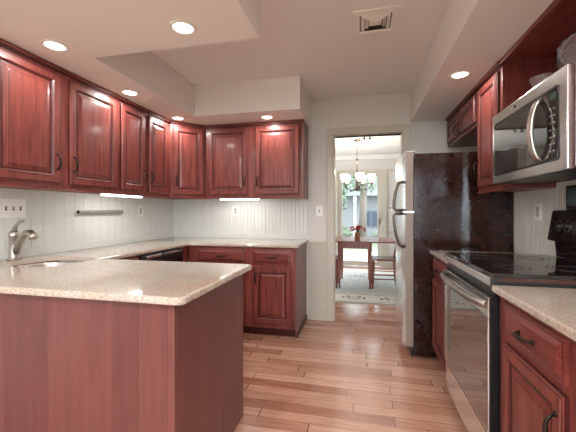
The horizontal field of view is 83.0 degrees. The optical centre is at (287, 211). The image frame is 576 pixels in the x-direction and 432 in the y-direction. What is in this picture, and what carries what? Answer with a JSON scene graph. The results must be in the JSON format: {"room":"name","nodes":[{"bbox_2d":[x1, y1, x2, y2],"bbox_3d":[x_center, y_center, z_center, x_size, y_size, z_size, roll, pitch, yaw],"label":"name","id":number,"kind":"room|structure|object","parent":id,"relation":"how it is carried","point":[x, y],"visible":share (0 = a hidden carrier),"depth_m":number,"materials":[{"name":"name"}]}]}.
{"room":"kitchen","nodes":[
{"label":"kitchen","id":0,"kind":"room"},
{"bbox_2d":[0,0,310,127],"bbox_3d":[-0.865,-1.097,2.529,1.717,0.306,2.658,0,0,13],"label":"soffit","id":1,"kind":"structure","parent":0,"point":[111,43],"depth_m":1.85,"materials":[{"name":"white paint"}]},
{"bbox_2d":[39,39,69,51],"bbox_3d":[-1.321,-0.941,1.847,0.140,0.006,0.140,0,0,13],"label":"recessed light","id":2,"kind":"object","parent":1,"relation":"in","point":[54,45],"visible":1,"depth_m":1.84,"materials":[{"name":"white glass"}]},
{"bbox_2d":[120,89,139,95],"bbox_3d":[-1.248,-0.941,2.574,0.140,0.006,0.140,0,0,13],"label":"recessed light","id":3,"kind":"object","parent":1,"relation":"in","point":[128,92],"visible":1,"depth_m":2.56,"materials":[{"name":"white glass"}]},
{"bbox_2d":[171,116,184,119],"bbox_3d":[-1.105,-0.941,3.272,0.140,0.006,0.140,0,0,13],"label":"recessed light","id":4,"kind":"object","parent":1,"relation":"in","point":[172,117],"visible":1,"depth_m":3.27,"materials":[{"name":"white glass"}]},
{"bbox_2d":[168,19,196,34],"bbox_3d":[-0.537,-0.941,1.667,0.140,0.006,0.140,0,0,13],"label":"recessed light","id":5,"kind":"object","parent":1,"relation":"in","point":[182,27],"visible":1,"depth_m":1.66,"materials":[{"name":"white"}]},
{"bbox_2d":[260,115,273,118],"bbox_3d":[-0.209,-0.941,3.238,0.140,0.006,0.140,0,0,13],"label":"recessed light","id":6,"kind":"object","parent":1,"relation":"in","point":[262,116],"visible":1,"depth_m":3.23,"materials":[{"name":"white glass"}]},
{"bbox_2d":[151,0,448,155],"bbox_3d":[0.899,-1.286,2.309,5.495,0.088,9.940,0,0,13],"label":"ceiling","id":7,"kind":"structure","parent":0,"point":[313,40],"depth_m":2.58,"materials":[{"name":"white paint"}]},
{"bbox_2d":[340,139,375,190],"bbox_3d":[1.205,-0.801,5.614,0.596,0.879,0.604,0,0,13],"label":"chandelier","id":8,"kind":"object","parent":7,"relation":"hanging from","point":[361,178],"visible":1,"depth_m":5.54,"materials":[{"name":"white glass"}]},
{"bbox_2d":[352,5,400,36],"bbox_3d":[0.574,-1.243,2.138,0.290,0.014,0.290,0,0,13],"label":"ceiling vent","id":9,"kind":"object","parent":7,"relation":"in","point":[381,20],"visible":1,"depth_m":2.12,"materials":[{"name":"white plastic"}]},
{"bbox_2d":[188,93,476,318],"bbox_3d":[1.223,-0.026,3.485,5.375,2.448,0.120,0,0,13],"label":"wall","id":10,"kind":"structure","parent":0,"point":[387,109],"depth_m":3.56,"materials":[{"name":"white paint"}]},
{"bbox_2d":[0,232,307,259],"bbox_3d":[-0.882,0.278,2.538,1.680,0.060,2.648,0,0,13],"label":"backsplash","id":11,"kind":"structure","parent":10,"relation":"attached to","point":[24,252],"depth_m":3.26,"materials":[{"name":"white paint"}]},
{"bbox_2d":[144,121,206,198],"bbox_3d":[-1.172,-0.542,3.645,0.609,0.801,0.594,0,0,13],"label":"upper cabinet","id":12,"kind":"object","parent":10,"relation":"attached to","point":[187,140],"visible":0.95,"depth_m":3.45,"materials":[{"name":"brown wood"}]},
{"bbox_2d":[233,206,237,215],"bbox_3d":[-0.616,-0.012,3.817,0.072,0.116,0.012,0,0,13],"label":"outlet","id":13,"kind":"object","parent":10,"relation":"attached to","point":[235,208],"visible":1,"depth_m":3.81,"materials":[{"name":"white plastic"}]},
{"bbox_2d":[174,198,307,233],"bbox_3d":[-0.593,0.037,3.825,1.682,0.422,0.010,0,0,13],"label":"backsplash","id":14,"kind":"structure","parent":10,"relation":"attached to","point":[278,215],"depth_m":3.81,"materials":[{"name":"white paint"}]},
{"bbox_2d":[205,119,307,198],"bbox_3d":[-0.338,-0.542,3.573,1.087,0.801,0.370,0,0,13],"label":"upper cabinet","id":15,"kind":"object","parent":10,"relation":"attached to","point":[267,159],"visible":1,"depth_m":3.43,"materials":[{"name":"brown wood"}]},
{"bbox_2d":[220,199,258,199],"bbox_3d":[-0.536,-0.143,3.604,0.470,0.022,0.060,0,0,13],"label":"light","id":16,"kind":"object","parent":15,"relation":"attached to","point":[220,199],"visible":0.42,"depth_m":3.58,"materials":[{"name":"white plastic"}]},
{"bbox_2d":[308,241,326,320],"bbox_3d":[0.327,0.760,3.609,0.203,0.875,0.030,0,0,13],"label":"trim","id":17,"kind":"structure","parent":10,"relation":"attached to","point":[317,249],"depth_m":3.61,"materials":[{"name":"beige paint"}]},
{"bbox_2d":[316,206,322,215],"bbox_3d":[0.347,-0.012,3.609,0.075,0.118,0.020,0,0,13],"label":"switch plate","id":18,"kind":"object","parent":10,"relation":"attached to","point":[319,209],"visible":1,"depth_m":3.61,"materials":[{"name":"white plastic"}]},
{"bbox_2d":[327,124,409,320],"bbox_3d":[0.866,0.139,3.562,0.871,2.118,0.162,0,0,13],"label":"trim","id":19,"kind":"structure","parent":10,"relation":"attached to","point":[403,130],"depth_m":3.57,"materials":[{"name":"beige paint"}]},
{"bbox_2d":[234,265,467,431],"bbox_3d":[0.888,1.228,2.261,5.855,0.060,10.000,0,0,13],"label":"floor","id":20,"kind":"structure","parent":0,"point":[353,372],"depth_m":2.29,"materials":[{"name":"brown wood"}]},
{"bbox_2d":[0,274,242,431],"bbox_3d":[-1.113,0.768,1.736,1.578,0.859,0.722,0,0,13],"label":"base cabinet","id":21,"kind":"object","parent":20,"relation":"on","point":[67,364],"visible":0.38,"depth_m":1.32,"materials":[{"name":"brown wood"}]},
{"bbox_2d":[0,237,308,305],"bbox_3d":[-0.870,0.323,2.582,1.684,0.030,2.556,0,0,13],"label":"countertop","id":22,"kind":"structure","parent":21,"relation":"on","point":[102,274],"depth_m":1.63,"materials":[{"name":"stone"}]},
{"bbox_2d":[7,219,37,259],"bbox_3d":[-1.685,0.177,2.071,0.250,0.260,0.072,0,0,21],"label":"faucet","id":23,"kind":"object","parent":22,"relation":"on","point":[15,239],"visible":1,"depth_m":2.08,"materials":[{"name":"silver metal"}]},
{"bbox_2d":[14,260,82,266],"bbox_3d":[-1.501,0.429,2.049,0.472,0.180,0.445,0,0,13],"label":"sink","id":24,"kind":"object","parent":22,"relation":"in","point":[60,262],"visible":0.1,"depth_m":2.24,"materials":[{"name":"silver metal"}]},
{"bbox_2d":[122,255,138,259],"bbox_3d":[-1.473,0.768,2.433,0.571,0.859,0.386,0,0,13],"label":"base cabinet","id":25,"kind":"object","parent":20,"relation":"on","point":[133,257],"visible":0.04,"depth_m":2.48,"materials":[{"name":"brown wood"}]},
{"bbox_2d":[139,247,182,261],"bbox_3d":[-1.355,0.764,2.932,0.580,0.848,0.626,0,0,13],"label":"dishwasher","id":26,"kind":"object","parent":20,"relation":"on","point":[175,254],"visible":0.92,"depth_m":2.90,"materials":[{"name":"black plastic"}]},
{"bbox_2d":[181,246,187,261],"bbox_3d":[-1.290,0.768,3.299,0.549,0.859,0.114,0,0,13],"label":"cabinet filler","id":27,"kind":"object","parent":20,"relation":"on","point":[185,248],"visible":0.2,"depth_m":3.25,"materials":[{"name":"brown wood"}]},
{"bbox_2d":[189,246,252,332],"bbox_3d":[-0.621,0.768,3.496,0.658,0.859,0.662,0,0,13],"label":"base cabinet","id":28,"kind":"object","parent":20,"relation":"on","point":[206,254],"visible":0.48,"depth_m":3.18,"materials":[{"name":"brown wood"}]},
{"bbox_2d":[251,243,306,338],"bbox_3d":[-0.076,0.768,3.374,0.455,0.859,0.662,0,0,13],"label":"base cabinet","id":29,"kind":"object","parent":20,"relation":"on","point":[278,275],"visible":0.93,"depth_m":3.10,"materials":[{"name":"brown wood"}]},
{"bbox_2d":[335,268,395,305],"bbox_3d":[1.406,1.192,5.480,2.850,0.011,2.590,0,0,13],"label":"rug","id":30,"kind":"object","parent":20,"relation":"on","point":[354,288],"visible":0.38,"depth_m":4.99,"materials":[{"name":"beige fabric"}]},
{"bbox_2d":[335,255,338,287],"bbox_3d":[0.600,0.719,5.276,0.464,0.932,0.420,0,0,13],"label":"dining chair","id":31,"kind":"object","parent":30,"relation":"on","point":[336,256],"visible":0.19,"depth_m":5.07,"materials":[{"name":"red wood"}]},
{"bbox_2d":[335,236,395,288],"bbox_3d":[1.105,0.816,5.419,1.220,0.742,1.000,0,0,13],"label":"dining table","id":32,"kind":"object","parent":30,"relation":"on","point":[347,242],"visible":0.97,"depth_m":5.08,"materials":[{"name":"red wood"}]},
{"bbox_2d":[350,225,365,240],"bbox_3d":[1.088,0.321,5.081,0.252,0.246,0.169,0,0,13],"label":"flower vase","id":33,"kind":"object","parent":32,"relation":"on","point":[357,233],"visible":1,"depth_m":5.05,"materials":[{"name":"brown ceramic"}]},
{"bbox_2d":[371,245,395,288],"bbox_3d":[1.538,0.719,5.148,0.464,0.932,0.420,0,0,13],"label":"dining chair","id":34,"kind":"object","parent":30,"relation":"on","point":[374,258],"visible":0.52,"depth_m":5.03,"materials":[{"name":"red wood"}]},
{"bbox_2d":[428,256,448,371],"bbox_3d":[1.375,0.768,2.311,0.639,0.859,0.503,0,0,13],"label":"base cabinet","id":35,"kind":"object","parent":20,"relation":"on","point":[438,285],"visible":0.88,"depth_m":2.38,"materials":[{"name":"brown wood"}]},
{"bbox_2d":[430,250,517,263],"bbox_3d":[1.382,0.323,2.311,0.608,0.030,0.510,0,0,13],"label":"countertop","id":36,"kind":"structure","parent":35,"relation":"on","point":[441,255],"depth_m":2.48,"materials":[{"name":"stone"}]},
{"bbox_2d":[392,151,513,356],"bbox_3d":[1.381,0.348,2.943,0.890,1.700,0.722,0,0,13],"label":"refrigerator","id":37,"kind":"object","parent":20,"relation":"on","point":[437,205],"visible":0.71,"depth_m":2.63,"materials":[{"name":"metal"}]},
{"bbox_2d":[440,209,575,431],"bbox_3d":[1.205,0.591,1.697,0.680,1.214,0.758,0,0,13],"label":"range","id":38,"kind":"object","parent":20,"relation":"on","point":[472,310],"visible":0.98,"depth_m":1.61,"materials":[{"name":"silver metal"}]},
{"bbox_2d":[446,252,575,284],"bbox_3d":[1.229,0.277,1.692,0.575,0.034,0.757,0,0,13],"label":"cooktop","id":39,"kind":"object","parent":38,"relation":"in","point":[491,268],"depth_m":1.56,"materials":[{"name":"grey glass"}]},
{"bbox_2d":[500,296,575,431],"bbox_3d":[1.092,0.768,1.044,0.639,0.859,0.553,0,0,13],"label":"base cabinet","id":40,"kind":"object","parent":20,"relation":"on","point":[538,361],"visible":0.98,"depth_m":1.08,"materials":[{"name":"brown wood"}]},
{"bbox_3d":[0.948,0.769,0.401,0.639,0.859,0.758,0,0,13],"label":"base cabinet","id":41,"kind":"object","parent":20,"relation":"on","visible":0},
{"bbox_2d":[492,285,575,341],"bbox_3d":[1.013,0.323,0.663,0.608,0.030,1.337,0,0,13],"label":"countertop","id":42,"kind":"structure","parent":41,"relation":"on","point":[555,307],"depth_m":1.11,"materials":[{"name":"stone"}]},
{"bbox_2d":[335,159,396,261],"bbox_3d":[1.803,-0.022,7.139,4.400,2.440,0.120,0,0,13],"label":"wall","id":43,"kind":"structure","parent":0,"point":[382,163],"depth_m":7.00,"materials":[{"name":"white paint"}]},
{"bbox_2d":[338,172,380,265],"bbox_3d":[1.560,0.153,7.154,0.920,2.050,0.135,0,0,13],"label":"door","id":44,"kind":"structure","parent":43,"relation":"in","point":[363,207],"depth_m":7.17,"materials":[{"name":"beige paint"}]},
{"bbox_2d":[335,169,395,267],"bbox_3d":[1.932,0.138,7.030,1.900,2.120,0.035,0,0,13],"label":"trim","id":45,"kind":"structure","parent":43,"relation":"attached to","point":[383,171],"depth_m":7.00,"materials":[{"name":"beige paint"}]},
{"bbox_2d":[335,153,399,160],"bbox_3d":[1.781,-1.187,7.041,4.400,0.110,0.080,0,0,13],"label":"trim","id":46,"kind":"structure","parent":43,"relation":"attached to","point":[393,155],"depth_m":7.03,"materials":[{"name":"white paint"}]},
{"bbox_2d":[387,262,392,267],"bbox_3d":[3.032,1.138,6.794,1.850,0.120,0.015,0,0,13],"label":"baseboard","id":47,"kind":"structure","parent":43,"relation":"attached to","point":[389,264],"depth_m":6.98,"materials":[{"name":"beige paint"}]},
{"bbox_2d":[411,0,553,121],"bbox_3d":[1.175,-1.097,1.432,0.648,0.306,3.908,0,0,13],"label":"soffit","id":48,"kind":"structure","parent":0,"point":[471,35],"depth_m":1.93,"materials":[{"name":"white paint"}]},
{"bbox_2d":[449,70,471,78],"bbox_3d":[1.181,-0.941,2.237,0.140,0.006,0.140,0,0,13],"label":"recessed light","id":49,"kind":"object","parent":48,"relation":"in","point":[463,73],"visible":1,"depth_m":2.23,"materials":[{"name":"white glass"}]},
{"bbox_3d":[2.390,-0.026,1.160,1.842,2.448,3.908,0,0,13],"label":"wall","id":50,"kind":"structure","parent":0,"visible":0},
{"bbox_2d":[445,87,478,146],"bbox_3d":[1.635,-0.797,2.837,0.344,0.291,0.868,0,0,13],"label":"upper cabinet","id":51,"kind":"object","parent":50,"relation":"attached to","point":[462,121],"visible":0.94,"depth_m":2.81,"materials":[{"name":"brown wood"}]},
{"bbox_2d":[473,57,555,193],"bbox_3d":[1.493,-0.539,2.205,0.344,0.808,0.425,0,0,13],"label":"upper cabinet","id":52,"kind":"object","parent":50,"relation":"attached to","point":[505,83],"visible":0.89,"depth_m":2.08,"materials":[{"name":"brown wood"}]},
{"bbox_2d":[493,63,575,183],"bbox_3d":[1.333,-0.381,1.630,0.400,0.418,0.752,0,0,13],"label":"microwave","id":53,"kind":"object","parent":50,"relation":"attached to","point":[534,137],"visible":1,"depth_m":1.48,"materials":[{"name":"silver metal"}]},
{"bbox_2d":[529,72,554,88],"bbox_3d":[1.254,-0.625,1.595,0.115,0.069,0.115,0,0,-32],"label":"glass dish","id":54,"kind":"object","parent":53,"relation":"on","point":[536,80],"visible":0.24,"depth_m":1.57,"materials":[{"name":"white"}]},
{"bbox_2d":[557,59,564,68],"bbox_3d":[1.306,-0.686,1.445,0.176,0.176,0.052,0,0,37],"label":"glass plate","id":55,"kind":"object","parent":53,"relation":"on","point":[559,65],"visible":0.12,"depth_m":1.49,"materials":[{"name":"white"}]},
{"bbox_2d":[557,32,575,64],"bbox_3d":[1.254,-0.691,1.374,0.186,0.185,0.060,0,0,37],"label":"glass plate","id":56,"kind":"object","parent":53,"relation":"on","point":[566,52],"visible":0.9,"depth_m":1.41,"materials":[{"name":"white"}]},
{"bbox_2d":[499,0,575,71],"bbox_3d":[1.379,-0.768,1.618,0.310,0.349,0.763,0,0,13],"label":"wall cabinet","id":57,"kind":"object","parent":50,"relation":"attached to","point":[542,39],"visible":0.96,"depth_m":1.71,"materials":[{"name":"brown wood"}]},
{"bbox_2d":[535,203,541,220],"bbox_3d":[1.651,-0.002,2.151,0.012,0.116,0.072,0,0,13],"label":"outlet","id":58,"kind":"object","parent":50,"relation":"attached to","point":[538,206],"visible":1,"depth_m":2.14,"materials":[{"name":"white plastic"}]},
{"bbox_2d":[536,207,538,216],"bbox_3d":[1.647,-0.002,2.152,0.003,0.068,0.032,0,0,13],"label":"receptacle","id":59,"kind":"object","parent":58,"relation":"attached to","point":[537,208],"depth_m":2.15,"materials":[{"name":"grey plastic"}]},
{"bbox_2d":[514,180,575,260],"bbox_3d":[1.518,0.045,1.505,0.010,0.495,3.000,0,0,13],"label":"backsplash","id":60,"kind":"structure","parent":50,"relation":"attached to","point":[530,234],"depth_m":2.18,"materials":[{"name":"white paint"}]},
{"bbox_2d":[566,185,575,208],"bbox_3d":[1.538,-0.082,1.669,0.022,0.130,0.340,0,0,13],"label":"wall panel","id":61,"kind":"object","parent":50,"relation":"attached to","point":[570,190],"visible":1,"depth_m":1.79,"materials":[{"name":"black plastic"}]},
{"bbox_3d":[-2.127,-0.026,1.095,0.120,2.448,6.248,0,0,13],"label":"wall","id":62,"kind":"structure","parent":0,"visible":0},
{"bbox_2d":[0,198,25,217],"bbox_3d":[-1.808,-0.024,2.147,0.020,0.125,0.165,0,0,13],"label":"switch plate","id":63,"kind":"object","parent":62,"relation":"attached to","point":[9,208],"visible":1,"depth_m":2.14,"materials":[{"name":"white plastic"}]},
{"bbox_2d":[0,38,120,194],"bbox_3d":[-1.619,-0.542,2.199,0.370,0.801,0.984,0,0,13],"label":"upper cabinet","id":64,"kind":"object","parent":62,"relation":"attached to","point":[59,127],"visible":1,"depth_m":2.07,"materials":[{"name":"brown wood"}]},
{"bbox_2d":[0,188,173,250],"bbox_3d":[-1.699,0.037,2.710,0.010,0.422,2.647,0,0,13],"label":"backsplash","id":65,"kind":"structure","parent":62,"relation":"attached to","point":[53,216],"depth_m":2.67,"materials":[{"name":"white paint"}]},
{"bbox_2d":[77,210,122,213],"bbox_3d":[-1.640,0.000,2.869,0.034,0.034,0.507,0,0,13],"label":"bar","id":66,"kind":"object","parent":62,"relation":"attached to","point":[78,211],"visible":1,"depth_m":2.83,"materials":[{"name":"grey metal"}]},
{"bbox_2d":[88,96,171,197],"bbox_3d":[-1.430,-0.542,3.040,0.370,0.801,0.738,0,0,13],"label":"upper cabinet","id":67,"kind":"object","parent":62,"relation":"attached to","point":[143,134],"visible":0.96,"depth_m":2.92,"materials":[{"name":"brown wood"}]},
{"bbox_2d":[99,193,141,197],"bbox_3d":[-1.429,-0.143,2.820,0.060,0.022,0.470,0,0,13],"label":"light","id":68,"kind":"object","parent":67,"relation":"attached to","point":[99,193],"visible":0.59,"depth_m":2.77,"materials":[{"name":"white plastic"}]},
{"bbox_2d":[138,205,142,216],"bbox_3d":[-1.535,-0.010,3.389,0.012,0.116,0.072,0,0,13],"label":"outlet","id":69,"kind":"object","parent":62,"relation":"attached to","point":[140,207],"visible":1,"depth_m":3.38,"materials":[{"name":"white plastic"}]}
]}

